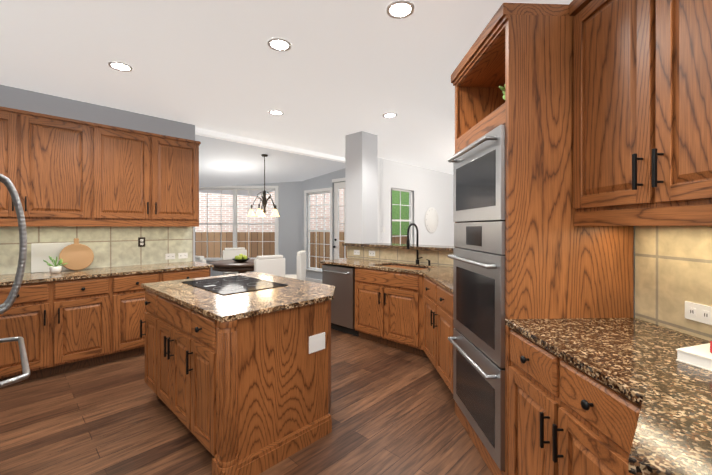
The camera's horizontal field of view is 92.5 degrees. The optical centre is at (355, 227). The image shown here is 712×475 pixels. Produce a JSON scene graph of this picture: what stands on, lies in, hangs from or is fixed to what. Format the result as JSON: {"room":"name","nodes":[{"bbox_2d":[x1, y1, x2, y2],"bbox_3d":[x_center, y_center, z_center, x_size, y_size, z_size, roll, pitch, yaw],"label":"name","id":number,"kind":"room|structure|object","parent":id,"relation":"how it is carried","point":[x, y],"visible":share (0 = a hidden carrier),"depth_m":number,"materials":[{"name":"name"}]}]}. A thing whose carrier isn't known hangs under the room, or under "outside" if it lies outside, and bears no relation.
{"room":"kitchen","nodes":[
{"label":"kitchen","id":0,"kind":"room"},
{"bbox_2d":[0,85,184,138],"bbox_3d":[-3.232,-0.005,3.635,0.120,2.770,2.610,0,0,44],"label":"wall","id":1,"kind":"structure","parent":0,"point":[26,100],"depth_m":3.78,"materials":[{"name":"grey paint"}]},
{"bbox_2d":[0,106,103,221],"bbox_3d":[-3.220,-0.584,3.304,0.350,1.010,1.152,0,0,44],"label":"upper cabinet","id":2,"kind":"object","parent":1,"relation":"attached to","point":[59,171],"depth_m":3.32,"materials":[{"name":"brown wood"}]},
{"bbox_2d":[0,226,192,274],"bbox_3d":[-3.158,0.190,3.619,0.008,0.549,2.750,0,0,44],"label":"backsplash","id":3,"kind":"structure","parent":1,"relation":"attached to","point":[113,246],"depth_m":3.94,"materials":[{"name":"tile"}]},
{"bbox_2d":[138,237,144,246],"bbox_3d":[-2.620,0.179,4.168,0.008,0.115,0.075,0,0,44],"label":"electrical outlet","id":4,"kind":"object","parent":3,"relation":"attached to","point":[141,241],"depth_m":4.16,"materials":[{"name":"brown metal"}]},
{"bbox_2d":[165,253,174,259],"bbox_3d":[-2.397,0.374,4.400,0.008,0.075,0.115,0,0,44],"label":"electrical outlet","id":5,"kind":"object","parent":3,"relation":"attached to","point":[171,255],"depth_m":4.40,"materials":[{"name":"white plastic"}]},
{"bbox_2d":[178,253,187,258],"bbox_3d":[-2.290,0.373,4.511,0.008,0.075,0.115,0,0,44],"label":"electrical outlet","id":6,"kind":"object","parent":3,"relation":"attached to","point":[180,255],"depth_m":4.50,"materials":[{"name":"white plastic"}]},
{"bbox_2d":[104,125,199,221],"bbox_3d":[-2.521,-0.585,4.032,0.350,1.010,1.170,0,0,44],"label":"upper cabinet","id":7,"kind":"object","parent":1,"relation":"attached to","point":[149,177],"depth_m":3.93,"materials":[{"name":"brown wood"}]},
{"bbox_2d":[185,123,194,260],"bbox_3d":[-3.930,-0.009,6.227,4.720,2.770,0.120,0,0,44],"label":"wall","id":8,"kind":"structure","parent":0,"point":[189,128],"depth_m":4.61,"materials":[{"name":"grey paint"}]},
{"bbox_2d":[0,328,492,474],"bbox_3d":[-0.510,1.409,4.578,15.500,0.060,14.000,0,0,44],"label":"floor","id":9,"kind":"structure","parent":0,"point":[392,410],"depth_m":2.37,"materials":[{"name":"brown wood"}]},
{"bbox_2d":[0,174,30,387],"bbox_3d":[-2.006,0.494,1.362,0.900,1.780,0.992,0,0,44],"label":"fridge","id":10,"kind":"object","parent":9,"relation":"on","point":[6,305],"visible":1,"depth_m":1.65,"materials":[{"name":"silver metal"}]},
{"bbox_2d":[0,273,123,385],"bbox_3d":[-3.003,0.936,3.326,0.620,0.890,1.052,0,0,44],"label":"base cabinet","id":11,"kind":"object","parent":9,"relation":"on","point":[65,321],"depth_m":3.18,"materials":[{"name":"brown wood"}]},
{"bbox_2d":[0,261,213,284],"bbox_3d":[-2.801,0.475,3.527,0.628,0.029,2.410,0,0,44],"label":"countertop","id":12,"kind":"structure","parent":11,"relation":"on","point":[7,279],"depth_m":3.56,"materials":[{"name":"brown stone"}]},
{"bbox_2d":[43,256,67,273],"bbox_3d":[-3.028,0.370,3.434,0.182,0.178,0.189,0,0,44],"label":"plant","id":13,"kind":"object","parent":12,"relation":"on","point":[55,269],"visible":1,"depth_m":3.40,"materials":[{"name":"green plant"}]},
{"bbox_2d":[31,238,93,272],"bbox_3d":[-3.062,0.288,3.572,0.153,0.341,0.495,0,0,44],"label":"cutting boards","id":14,"kind":"object","parent":12,"relation":"on","point":[75,255],"visible":1,"depth_m":3.56,"materials":[{"name":"wood"},{"name":"marble"}]},
{"bbox_2d":[124,269,171,357],"bbox_3d":[-2.536,0.935,3.813,0.620,0.890,0.602,0,0,44],"label":"base cabinet","id":15,"kind":"object","parent":9,"relation":"on","point":[134,295],"depth_m":3.60,"materials":[{"name":"brown wood"}]},
{"bbox_2d":[172,265,211,279],"bbox_3d":[-2.212,0.934,4.149,0.620,0.890,0.636,0,0,44],"label":"base cabinet","id":16,"kind":"object","parent":9,"relation":"on","point":[177,274],"depth_m":4.00,"materials":[{"name":"brown wood"}]},
{"bbox_2d":[195,256,205,262],"bbox_3d":[-2.389,0.902,5.349,0.480,0.950,0.500,0,0,23],"label":"chair","id":17,"kind":"object","parent":9,"relation":"on","point":[201,259],"visible":0.06,"depth_m":5.06,"materials":[{"name":"white fabric"}]},
{"bbox_2d":[209,259,254,272],"bbox_3d":[-2.047,0.996,6.139,1.120,0.760,1.120,0,0,44],"label":"dining table","id":18,"kind":"object","parent":9,"relation":"on","point":[230,265],"visible":0.46,"depth_m":5.68,"materials":[{"name":"brown wood"}]},
{"bbox_2d":[232,254,249,261],"bbox_3d":[-2.046,0.542,6.067,0.320,0.147,0.320,0,0,44],"label":"fruit bowl","id":19,"kind":"object","parent":18,"relation":"on","point":[240,258],"visible":1,"depth_m":5.99,"materials":[{"name":"green food"}]},
{"bbox_2d":[222,247,249,274],"bbox_3d":[-2.444,0.900,6.946,0.480,0.950,0.500,0,0,-26],"label":"chair","id":20,"kind":"object","parent":9,"relation":"on","point":[229,253],"visible":0.29,"depth_m":7.06,"materials":[{"name":"white fabric"}]},
{"bbox_2d":[140,288,333,474],"bbox_3d":[-0.874,0.937,2.619,1.470,0.890,1.028,0,0,44],"label":"kitchen island","id":21,"kind":"object","parent":9,"relation":"on","point":[238,374],"depth_m":2.05,"materials":[{"name":"brown wood"}]},
{"bbox_2d":[141,272,334,319],"bbox_3d":[-0.870,0.476,2.651,1.490,0.029,1.035,0,0,44],"label":"island countertop","id":22,"kind":"structure","parent":21,"relation":"on","point":[294,291],"depth_m":2.29,"materials":[{"name":"brown stone"}]},
{"bbox_2d":[180,276,283,295],"bbox_3d":[-1.002,0.458,2.781,0.780,0.006,0.530,0,0,44],"label":"cooktop","id":23,"kind":"object","parent":22,"relation":"in","point":[225,285],"depth_m":2.72,"materials":[{"name":"black glass"}]},
{"bbox_2d":[254,255,284,276],"bbox_3d":[-1.442,0.902,5.367,0.480,0.950,0.500,0,0,-38],"label":"chair","id":24,"kind":"object","parent":9,"relation":"on","point":[271,264],"visible":0.33,"depth_m":5.17,"materials":[{"name":"white fabric"}]},
{"bbox_2d":[285,250,305,279],"bbox_3d":[-1.188,0.901,6.110,0.500,0.950,0.480,0,0,2],"label":"chair","id":25,"kind":"object","parent":9,"relation":"on","point":[301,265],"visible":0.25,"depth_m":6.00,"materials":[{"name":"white fabric"}]},
{"bbox_2d":[319,223,454,393],"bbox_3d":[0.565,0.663,3.833,2.942,1.433,1.642,0,0,44],"label":"base cabinet","id":26,"kind":"object","parent":9,"relation":"on","point":[406,307],"visible":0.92,"depth_m":3.84,"materials":[{"name":"brown wood"}]},
{"bbox_2d":[345,131,377,243],"bbox_3d":[0.083,-0.579,5.156,0.350,1.626,0.340,0,0,44],"label":"column","id":27,"kind":"structure","parent":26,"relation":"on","point":[361,187],"depth_m":5.04,"materials":[{"name":"white paint"}]},
{"bbox_2d":[447,3,633,474],"bbox_3d":[1.040,0.123,2.151,0.742,2.520,0.830,0,0,-2],"label":"tall cabinet","id":28,"kind":"object","parent":9,"relation":"on","point":[524,247],"visible":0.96,"depth_m":1.75,"materials":[{"name":"brown wood"}]},
{"bbox_2d":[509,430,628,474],"bbox_3d":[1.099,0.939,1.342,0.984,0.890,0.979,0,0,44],"label":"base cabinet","id":29,"kind":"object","parent":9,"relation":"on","point":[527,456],"depth_m":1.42,"materials":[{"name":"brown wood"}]},
{"bbox_2d":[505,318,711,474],"bbox_3d":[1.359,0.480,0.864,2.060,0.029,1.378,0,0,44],"label":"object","id":30,"kind":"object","parent":29,"relation":"on","point":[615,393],"depth_m":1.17,"materials":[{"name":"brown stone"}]},
{"bbox_2d":[676,340,711,370],"bbox_3d":[1.287,0.340,1.066,0.417,0.247,0.379,0,0,44],"label":"books","id":31,"kind":"object","parent":30,"relation":"on","point":[699,356],"visible":1,"depth_m":1.15,"materials":[{"name":"beige paper"}]},
{"bbox_2d":[195,181,301,275],"bbox_3d":[-3.084,-0.013,8.588,3.450,2.770,0.170,0,0,-1],"label":"wall","id":32,"kind":"structure","parent":0,"point":[288,225],"depth_m":8.58,"materials":[{"name":"grey paint"}]},
{"bbox_2d":[0,0,572,195],"bbox_3d":[0.175,-1.222,3.915,13.600,0.576,14.000,0,0,44],"label":"ceiling","id":33,"kind":"structure","parent":0,"point":[223,77],"depth_m":3.00,"materials":[{"name":"white paint"}]},
{"bbox_2d":[108,61,132,71],"bbox_3d":[-2.027,-1.384,2.935,0.178,0.007,0.178,0,0,35],"label":"recessed light","id":34,"kind":"object","parent":33,"relation":"in","point":[119,66],"depth_m":2.93,"materials":[{"name":"white"}]},
{"bbox_2d":[247,154,279,216],"bbox_3d":[-1.621,-0.748,6.116,0.587,1.099,0.564,0,0,44],"label":"chandelier","id":35,"kind":"object","parent":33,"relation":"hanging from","point":[261,212],"visible":1,"depth_m":6.07,"materials":[{"name":"white glass"}]},
{"bbox_2d":[269,110,283,114],"bbox_3d":[-0.965,-1.386,4.122,0.178,0.007,0.178,0,0,35],"label":"recessed light","id":36,"kind":"object","parent":33,"relation":"in","point":[273,112],"depth_m":4.11,"materials":[{"name":"white"}]},
{"bbox_2d":[267,38,291,50],"bbox_3d":[-0.581,-1.383,2.585,0.178,0.007,0.178,0,0,35],"label":"recessed light","id":37,"kind":"object","parent":33,"relation":"in","point":[278,44],"depth_m":2.58,"materials":[{"name":"white"}]},
{"bbox_2d":[383,113,396,117],"bbox_3d":[0.418,-1.386,4.217,0.178,0.007,0.178,0,0,35],"label":"recessed light","id":38,"kind":"object","parent":33,"relation":"in","point":[387,115],"depth_m":4.22,"materials":[{"name":"white"}]},
{"bbox_2d":[386,0,414,18],"bbox_3d":[0.281,-1.383,2.167,0.178,0.007,0.178,0,0,35],"label":"recessed light","id":39,"kind":"object","parent":33,"relation":"in","point":[400,9],"depth_m":2.16,"materials":[{"name":"white"}]},
{"bbox_2d":[302,158,382,282],"bbox_3d":[-0.478,-0.012,7.784,2.700,2.770,0.170,0,0,44],"label":"wall","id":40,"kind":"structure","parent":0,"point":[332,183],"depth_m":8.06,"materials":[{"name":"grey paint"}]},
{"bbox_2d":[378,157,454,245],"bbox_3d":[1.860,-0.013,8.318,0.170,2.770,4.320,0,0,44],"label":"wall","id":41,"kind":"structure","parent":0,"point":[426,188],"depth_m":7.80,"materials":[{"name":"white paint"}]},
{"bbox_2d":[425,207,438,232],"bbox_3d":[1.841,-0.177,8.210,0.038,0.620,0.620,0,0,44],"label":"wall plate","id":42,"kind":"object","parent":41,"relation":"in","point":[431,219],"visible":0.98,"depth_m":8.18,"materials":[{"name":"white ceramic"}]},
{"bbox_2d":[634,226,711,340],"bbox_3d":[1.460,-0.003,2.624,0.132,2.770,3.700,0,0,-2],"label":"backsplash","id":43,"kind":"structure","parent":0,"point":[672,269],"depth_m":1.55,"materials":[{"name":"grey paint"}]},
{"bbox_2d":[569,0,711,225],"bbox_3d":[1.263,-0.571,1.275,0.376,1.130,0.930,0,0,-2],"label":"upper cabinet","id":44,"kind":"object","parent":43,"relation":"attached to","point":[642,128],"visible":1,"depth_m":1.32,"materials":[{"name":"brown wood"}]},
{"bbox_2d":[685,301,711,324],"bbox_3d":[1.445,0.360,1.433,0.008,0.075,0.120,0,0,-2],"label":"electrical outlet","id":45,"kind":"object","parent":43,"relation":"attached to","point":[697,312],"visible":1,"depth_m":1.44,"materials":[{"name":"white plastic"}]},
{"bbox_3d":[0.679,0.829,4.516,2.100,1.100,0.140,0,0,44],"label":"bar","id":46,"kind":"object","parent":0,"visible":0},
{"bbox_2d":[347,246,452,266],"bbox_3d":[0.659,0.371,4.536,2.058,0.184,0.158,0,0,44],"label":"backsplash","id":47,"kind":"structure","parent":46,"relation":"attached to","point":[439,258],"depth_m":4.46,"materials":[{"name":"tile"}]},
{"bbox_2d":[354,250,359,254],"bbox_3d":[0.017,0.371,5.037,0.102,0.064,0.008,0,0,44],"label":"outlet","id":48,"kind":"object","parent":47,"relation":"attached to","point":[357,252],"depth_m":5.04,"materials":[{"name":"white plastic"}]},
{"bbox_2d":[369,251,374,255],"bbox_3d":[0.229,0.370,4.834,0.094,0.062,0.008,0,0,44],"label":"outlet","id":49,"kind":"object","parent":47,"relation":"attached to","point":[371,253],"depth_m":4.83,"materials":[{"name":"white plastic"}]},
{"label":"outside","id":50,"kind":"structure","parent":0,"visible":0},
{"bbox_2d":[195,188,408,267],"bbox_3d":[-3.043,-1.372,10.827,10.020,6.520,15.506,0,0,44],"label":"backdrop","id":51,"kind":"structure","parent":50,"point":[220,214],"depth_m":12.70,"materials":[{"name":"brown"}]}
]}

